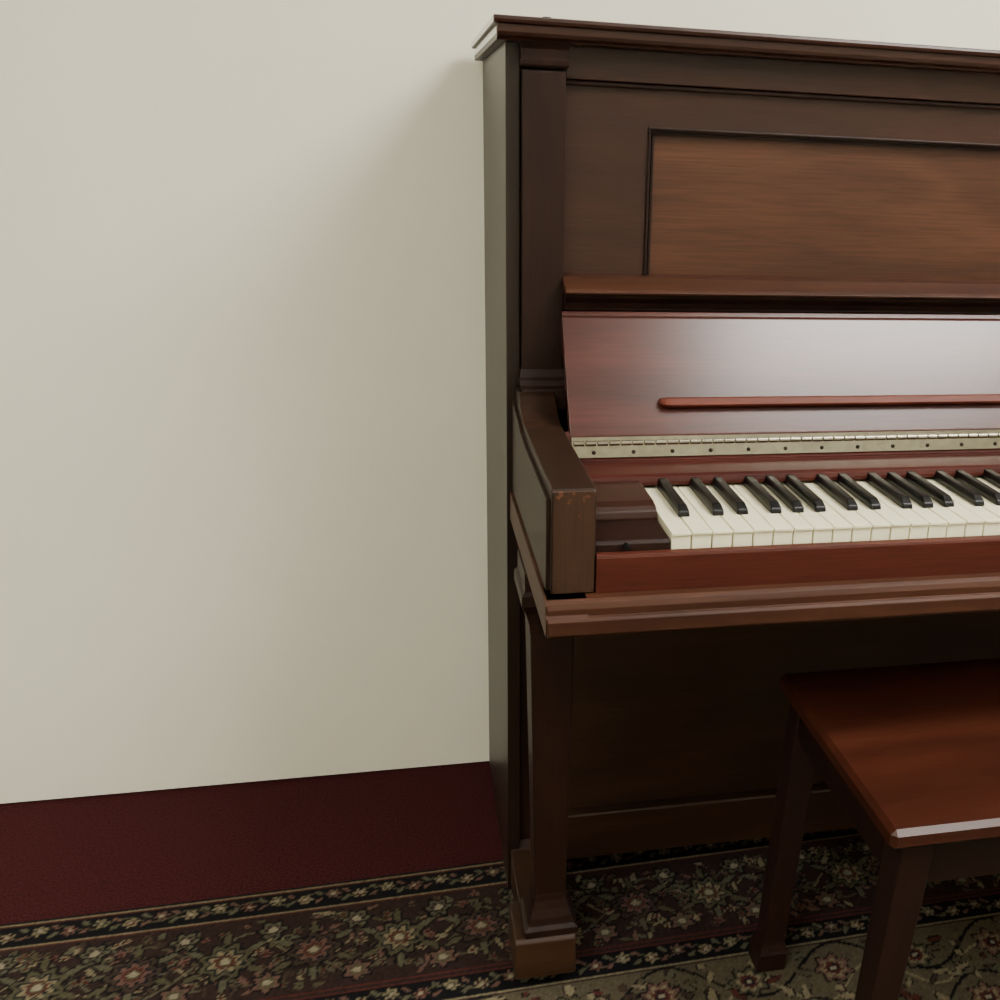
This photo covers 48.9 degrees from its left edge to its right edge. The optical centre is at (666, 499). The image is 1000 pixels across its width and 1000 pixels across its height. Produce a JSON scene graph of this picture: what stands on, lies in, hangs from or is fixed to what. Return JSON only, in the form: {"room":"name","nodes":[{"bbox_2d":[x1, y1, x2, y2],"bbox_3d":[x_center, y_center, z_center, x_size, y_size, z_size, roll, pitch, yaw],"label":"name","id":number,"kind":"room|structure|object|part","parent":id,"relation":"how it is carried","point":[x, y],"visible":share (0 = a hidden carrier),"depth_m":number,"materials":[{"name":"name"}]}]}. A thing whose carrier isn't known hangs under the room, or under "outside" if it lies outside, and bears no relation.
{"room":"music room","nodes":[
{"label":"music room","id":0,"kind":"room"},
{"bbox_2d":[0,761,503,924],"bbox_3d":[0.700,1.149,0.381,5.800,0.100,4.185,-2,19,-13],"label":"floor","id":1,"kind":"structure","parent":0,"point":[73,856],"depth_m":1.81,"materials":[{"name":"red carpet"}]},
{"bbox_2d":[0,828,999,999],"bbox_3d":[0.194,0.855,1.044,3.043,0.005,1.820,-2,19,-13],"label":"rug","id":2,"kind":"object","parent":1,"relation":"on","point":[678,923],"visible":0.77,"depth_m":1.60,"materials":[{"name":"fabric"}]},
{"bbox_2d":[748,658,999,999],"bbox_3d":[0.564,0.494,1.459,0.812,0.453,0.368,-2,19,-13],"label":"piano bench","id":3,"kind":"object","parent":2,"relation":"on","point":[910,754],"visible":1,"depth_m":1.30,"materials":[{"name":"brown wood"}]},
{"bbox_3d":[0.168,0.470,1.518,0.072,0.428,0.045,-2,19,-13],"label":"leg","id":4,"kind":"part","parent":3,"relation":"part of","materials":[{"name":"brown wood"}]},
{"bbox_3d":[0.573,0.291,1.393,0.780,0.025,0.368,-2,19,-13],"label":"seat","id":5,"kind":"part","parent":3,"relation":"part of","materials":[{"name":"brown wood"}]},
{"bbox_3d":[0.239,0.566,1.235,0.072,0.428,0.045,-2,19,-13],"label":"leg","id":6,"kind":"part","parent":3,"relation":"part of","materials":[{"name":"brown wood"}]},
{"bbox_3d":[-0.228,0.589,1.758,0.028,0.032,0.496,-2,19,-13],"label":"casters","id":7,"kind":"object","parent":1,"relation":"on","visible":0},
{"bbox_2d":[511,839,530,901],"bbox_3d":[-0.237,0.526,1.788,0.066,0.075,0.471,-2,19,-13],"label":"rail","id":8,"kind":"object","parent":7,"relation":"on","point":[521,857],"visible":0.15,"depth_m":1.64,"materials":[{"name":"brown wood"}]},
{"bbox_2d":[567,783,854,858],"bbox_3d":[0.484,0.507,1.870,1.396,0.083,0.031,-2,19,-13],"label":"rail","id":9,"kind":"object","parent":8,"relation":"attached to","point":[610,829],"visible":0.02,"depth_m":1.75,"materials":[{"name":"brown wood"}]},
{"bbox_2d":[568,611,999,807],"bbox_3d":[0.495,0.224,1.788,1.396,0.510,0.012,-2,19,-13],"label":"panel","id":10,"kind":"object","parent":9,"relation":"on","point":[686,713],"visible":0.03,"depth_m":1.71,"materials":[{"name":"brown wood"}]},
{"bbox_2d":[509,902,575,979],"bbox_3d":[-0.178,0.618,1.531,0.084,0.063,0.089,-2,19,-13],"label":"block","id":11,"kind":"object","parent":7,"relation":"on","point":[550,955],"visible":0.75,"depth_m":1.49,"materials":[{"name":"brown wood"}]},
{"bbox_2d":[520,877,577,938],"bbox_3d":[-0.166,0.561,1.510,0.073,0.059,0.072,-2,19,-13],"label":"leg foot flare","id":12,"kind":"object","parent":11,"relation":"on","point":[553,914],"visible":0.89,"depth_m":1.49,"materials":[{"name":"brown wood"}]},
{"bbox_2d":[514,549,543,633],"bbox_3d":[-0.147,0.116,1.365,0.083,0.086,0.093,-2,19,-13],"label":"capital","id":13,"kind":"object","parent":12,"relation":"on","point":[524,590],"visible":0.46,"depth_m":1.33,"materials":[{"name":"brown wood"}]},
{"bbox_3d":[0.557,0.038,1.500,1.476,0.036,0.395,-2,19,-13],"label":"keybed","id":14,"kind":"object","parent":13,"relation":"on","visible":0},
{"bbox_2d":[510,492,588,636],"bbox_3d":[-0.149,0.067,1.315,0.046,0.039,0.388,-2,19,-13],"label":"trim","id":15,"kind":"structure","parent":14,"relation":"attached to","point":[532,571],"depth_m":1.22,"materials":[{"name":"brown wood"}]},
{"bbox_2d":[516,387,596,593],"bbox_3d":[-0.141,-0.026,1.303,0.048,0.147,0.372,-2,19,-13],"label":"arm","id":16,"kind":"object","parent":14,"relation":"on","point":[560,468],"visible":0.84,"depth_m":1.25},
{"bbox_2d":[512,401,549,589],"bbox_3d":[-0.166,-0.018,1.301,0.005,0.125,0.358,-2,19,-13],"label":"arm cheek","id":17,"kind":"object","parent":16,"relation":"attached to","point":[531,495],"visible":1,"depth_m":1.26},
{"bbox_2d":[518,366,565,409],"bbox_3d":[-0.166,-0.149,1.437,0.062,0.051,0.042,-2,19,-13],"label":"pilaster base","id":18,"kind":"object","parent":16,"relation":"on","point":[530,380],"visible":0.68,"depth_m":1.43,"materials":[{"name":"brown wood"}]},
{"bbox_2d":[520,69,565,368],"bbox_3d":[-0.160,-0.351,1.382,0.054,0.369,0.021,-2,19,-13],"label":"pilaster","id":19,"kind":"object","parent":18,"relation":"on","point":[542,93],"visible":1,"depth_m":1.37,"materials":[{"name":"brown wood"}]},
{"bbox_2d":[517,40,571,69],"bbox_3d":[-0.150,-0.542,1.315,0.064,0.029,0.030,-2,19,-13],"label":"pilaster capital","id":20,"kind":"object","parent":19,"relation":"on","point":[533,54],"visible":1,"depth_m":1.31,"materials":[{"name":"brown wood"}]},
{"bbox_2d":[552,491,595,593],"bbox_3d":[-0.098,0.045,1.136,0.044,0.114,0.002,-2,19,-13],"label":"arm front","id":21,"kind":"object","parent":16,"relation":"attached to","point":[573,511],"visible":1,"depth_m":1.13,"materials":[{"name":"brown wood"}]},
{"bbox_3d":[0.570,0.022,1.445,1.395,0.028,0.253,-2,19,-13],"label":"key frame","id":22,"kind":"object","parent":14,"relation":"on","visible":0},
{"bbox_2d":[565,428,999,485],"bbox_3d":[0.557,-0.073,1.486,1.395,0.052,0.073,-2,19,-13],"label":"rail","id":23,"kind":"object","parent":22,"relation":"on","point":[678,470],"visible":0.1,"depth_m":1.38,"materials":[{"name":"red wood"}]},
{"bbox_2d":[560,311,999,435],"bbox_3d":[0.543,-0.181,1.530,1.383,0.150,0.102,-2,19,-13],"label":"fallboard","id":24,"kind":"object","parent":23,"relation":"on","point":[618,366],"visible":0.96,"depth_m":1.43,"materials":[{"name":"red wood"}]},
{"bbox_2d":[571,429,999,457],"bbox_3d":[0.553,-0.087,1.503,1.381,0.026,0.011,-2,19,-13],"label":"fallboard hinge","id":25,"kind":"object","parent":24,"relation":"attached to","point":[771,443],"depth_m":1.40,"materials":[{"name":"gold metal"}]},
{"bbox_2d":[592,442,996,454],"bbox_3d":[0.547,-0.080,1.500,1.318,0.006,0.003,-2,19,-13],"label":"screws","id":26,"kind":"object","parent":24,"relation":"attached to","point":[994,443],"visible":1,"depth_m":1.41,"materials":[{"name":"grey metal"}]},
{"bbox_2d":[659,394,999,406],"bbox_3d":[0.550,-0.143,1.506,1.150,0.012,0.016,-2,19,-13],"label":"ledge","id":27,"kind":"object","parent":24,"relation":"attached to","point":[955,398],"depth_m":1.42,"materials":[{"name":"brown wood"}]},
{"bbox_2d":[643,476,999,548],"bbox_3d":[0.580,0.001,1.403,1.225,0.028,0.182,-2,19,-13],"label":"keys","id":28,"kind":"object","parent":22,"relation":"on","point":[701,529],"visible":0.5,"depth_m":1.24,"materials":[{"name":"beige plastic"}]},
{"bbox_2d":[655,469,999,516],"bbox_3d":[0.567,-0.025,1.416,1.170,0.013,0.127,-2,19,-13],"label":"keys","id":29,"kind":"object","parent":28,"relation":"on","point":[898,489],"visible":0.98,"depth_m":1.31,"materials":[{"name":"black plastic"}]},
{"bbox_2d":[525,617,573,894],"bbox_3d":[-0.159,0.345,1.441,0.056,0.400,0.060,-2,19,-13],"label":"leg","id":30,"kind":"object","parent":12,"relation":"on","point":[549,662],"visible":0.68,"depth_m":1.41,"materials":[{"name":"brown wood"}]},
{"bbox_2d":[0,0,999,803],"bbox_3d":[0.284,-0.746,1.854,5.800,2.546,0.100,-2,19,-13],"label":"wall","id":31,"kind":"structure","parent":0,"point":[243,465],"depth_m":1.75,"materials":[{"name":"paint"}]},
{"bbox_2d":[561,363,567,431],"bbox_3d":[0.432,-0.122,2.003,1.480,1.190,0.020,-2,19,-13],"label":"board","id":32,"kind":"object","parent":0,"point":[564,422],"visible":0.02,"depth_m":1.84,"materials":[{"name":"brown wood"}]},
{"bbox_2d":[483,41,565,888],"bbox_3d":[-0.229,-0.033,1.677,0.075,1.226,0.373,-2,19,-13],"label":"panel","id":33,"kind":"object","parent":32,"relation":"attached to","point":[501,68],"depth_m":1.58,"materials":[{"name":"brown wood"}]},
{"bbox_3d":[-0.196,0.289,1.623,0.057,0.590,0.036,-2,19,-13],"label":"lower stile","id":34,"kind":"part","parent":33,"relation":"part of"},
{"bbox_3d":[-0.170,-0.278,1.436,0.057,0.606,0.042,-2,19,-13],"label":"upper stile","id":35,"kind":"part","parent":33,"relation":"part of","materials":[{"name":"brown wood"}]},
{"bbox_2d":[475,23,999,73],"bbox_3d":[0.502,-0.641,1.638,1.540,0.018,0.404,-2,19,-13],"label":"lid moulding","id":36,"kind":"object","parent":33,"relation":"on","point":[593,38],"visible":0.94,"depth_m":1.35,"materials":[{"name":"brown wood"}]},
{"bbox_2d":[471,15,493,46],"bbox_3d":[-0.250,-0.629,1.453,0.001,0.007,0.405,-2,19,-13],"label":"lid","id":37,"kind":"object","parent":36,"relation":"attached to","point":[491,20],"visible":1,"depth_m":1.42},
{"bbox_2d":[474,24,496,55],"bbox_3d":[-0.247,-0.620,1.460,0.002,0.010,0.399,-2,19,-13],"label":"trim","id":38,"kind":"structure","parent":36,"relation":"attached to","point":[493,31],"depth_m":1.42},
{"bbox_2d":[472,14,999,57],"bbox_3d":[0.503,-0.653,1.634,1.548,0.010,0.413,-2,19,-13],"label":"lid","id":39,"kind":"object","parent":36,"relation":"on","point":[498,18],"depth_m":1.34,"materials":[{"name":"brown wood"}]},
{"bbox_2d":[543,572,999,638],"bbox_3d":[0.601,0.097,1.327,1.504,0.040,0.050,-2,19,-13],"label":"piano keybed","id":40,"kind":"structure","parent":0,"point":[618,613],"depth_m":1.19,"materials":[{"name":"brown wood"}]},
{"bbox_2d":[596,519,669,552],"bbox_3d":[-0.046,0.066,1.202,0.083,0.068,0.067,-2,19,-13],"label":"block","id":41,"kind":"object","parent":40,"relation":"on","point":[641,535],"depth_m":1.17,"materials":[{"name":"brown wood"}]},
{"bbox_2d":[593,481,656,521],"bbox_3d":[-0.065,0.021,1.277,0.083,0.064,0.109,-2,19,-13],"label":"block","id":42,"kind":"object","parent":41,"relation":"on","point":[616,500],"depth_m":1.24,"materials":[{"name":"brown wood"}]},
{"bbox_2d":[623,542,629,550],"bbox_3d":[-0.043,0.050,1.158,0.007,0.007,0.008,-2,19,-13],"label":"screw","id":43,"kind":"object","parent":41,"relation":"in","point":[626,546],"depth_m":1.15,"materials":[{"name":"black metal"}]},
{"bbox_2d":[594,535,999,593],"bbox_3d":[0.601,0.062,1.321,1.395,0.057,0.012,-2,19,-13],"label":"slip","id":44,"kind":"object","parent":40,"relation":"on","point":[671,569],"depth_m":1.20,"materials":[{"name":"brown wood"}]},
{"bbox_2d":[563,85,999,311],"bbox_3d":[0.526,-0.406,1.568,1.366,0.306,0.020,-2,19,-13],"label":"frame","id":45,"kind":"object","parent":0,"point":[606,130],"visible":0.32,"depth_m":1.42,"materials":[{"name":"brown wood"}]},
{"bbox_2d":[562,274,999,299],"bbox_3d":[0.530,-0.303,1.565,1.373,0.020,0.075,-2,19,-13],"label":"shelf","id":46,"kind":"object","parent":45,"relation":"attached to","point":[578,284],"visible":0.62,"depth_m":1.46,"materials":[{"name":"brown wood"}]},
{"bbox_2d":[563,293,999,313],"bbox_3d":[0.529,-0.285,1.573,1.371,0.022,0.070,-2,19,-13],"label":"trim","id":47,"kind":"structure","parent":46,"relation":"attached to","point":[570,301],"depth_m":1.46,"materials":[{"name":"brown wood"}]},
{"bbox_2d":[566,46,999,104],"bbox_3d":[0.535,-0.569,1.509,1.366,0.039,0.032,-2,19,-13],"label":"rail","id":48,"kind":"object","parent":45,"relation":"attached to","point":[585,63],"visible":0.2,"depth_m":1.40,"materials":[{"name":"brown wood"}]},
{"bbox_2d":[566,80,999,109],"bbox_3d":[0.536,-0.544,1.508,1.366,0.006,0.008,-2,19,-13],"label":"bead","id":49,"kind":"object","parent":48,"relation":"attached to","point":[568,82],"depth_m":1.41},
{"bbox_2d":[643,130,999,314],"bbox_3d":[0.524,-0.383,1.580,1.144,0.254,0.007,-2,19,-13],"label":"panel","id":50,"kind":"object","parent":45,"relation":"attached to","point":[721,206],"visible":0.6,"depth_m":1.49,"materials":[{"name":"brown wood"}]},
{"bbox_2d":[643,127,999,275],"bbox_3d":[0.527,-0.395,1.567,1.146,0.226,0.018,-2,19,-13],"label":"bead","id":51,"kind":"object","parent":45,"relation":"attached to","point":[650,154],"visible":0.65,"depth_m":1.44,"materials":[{"name":"brown wood"}]}
]}

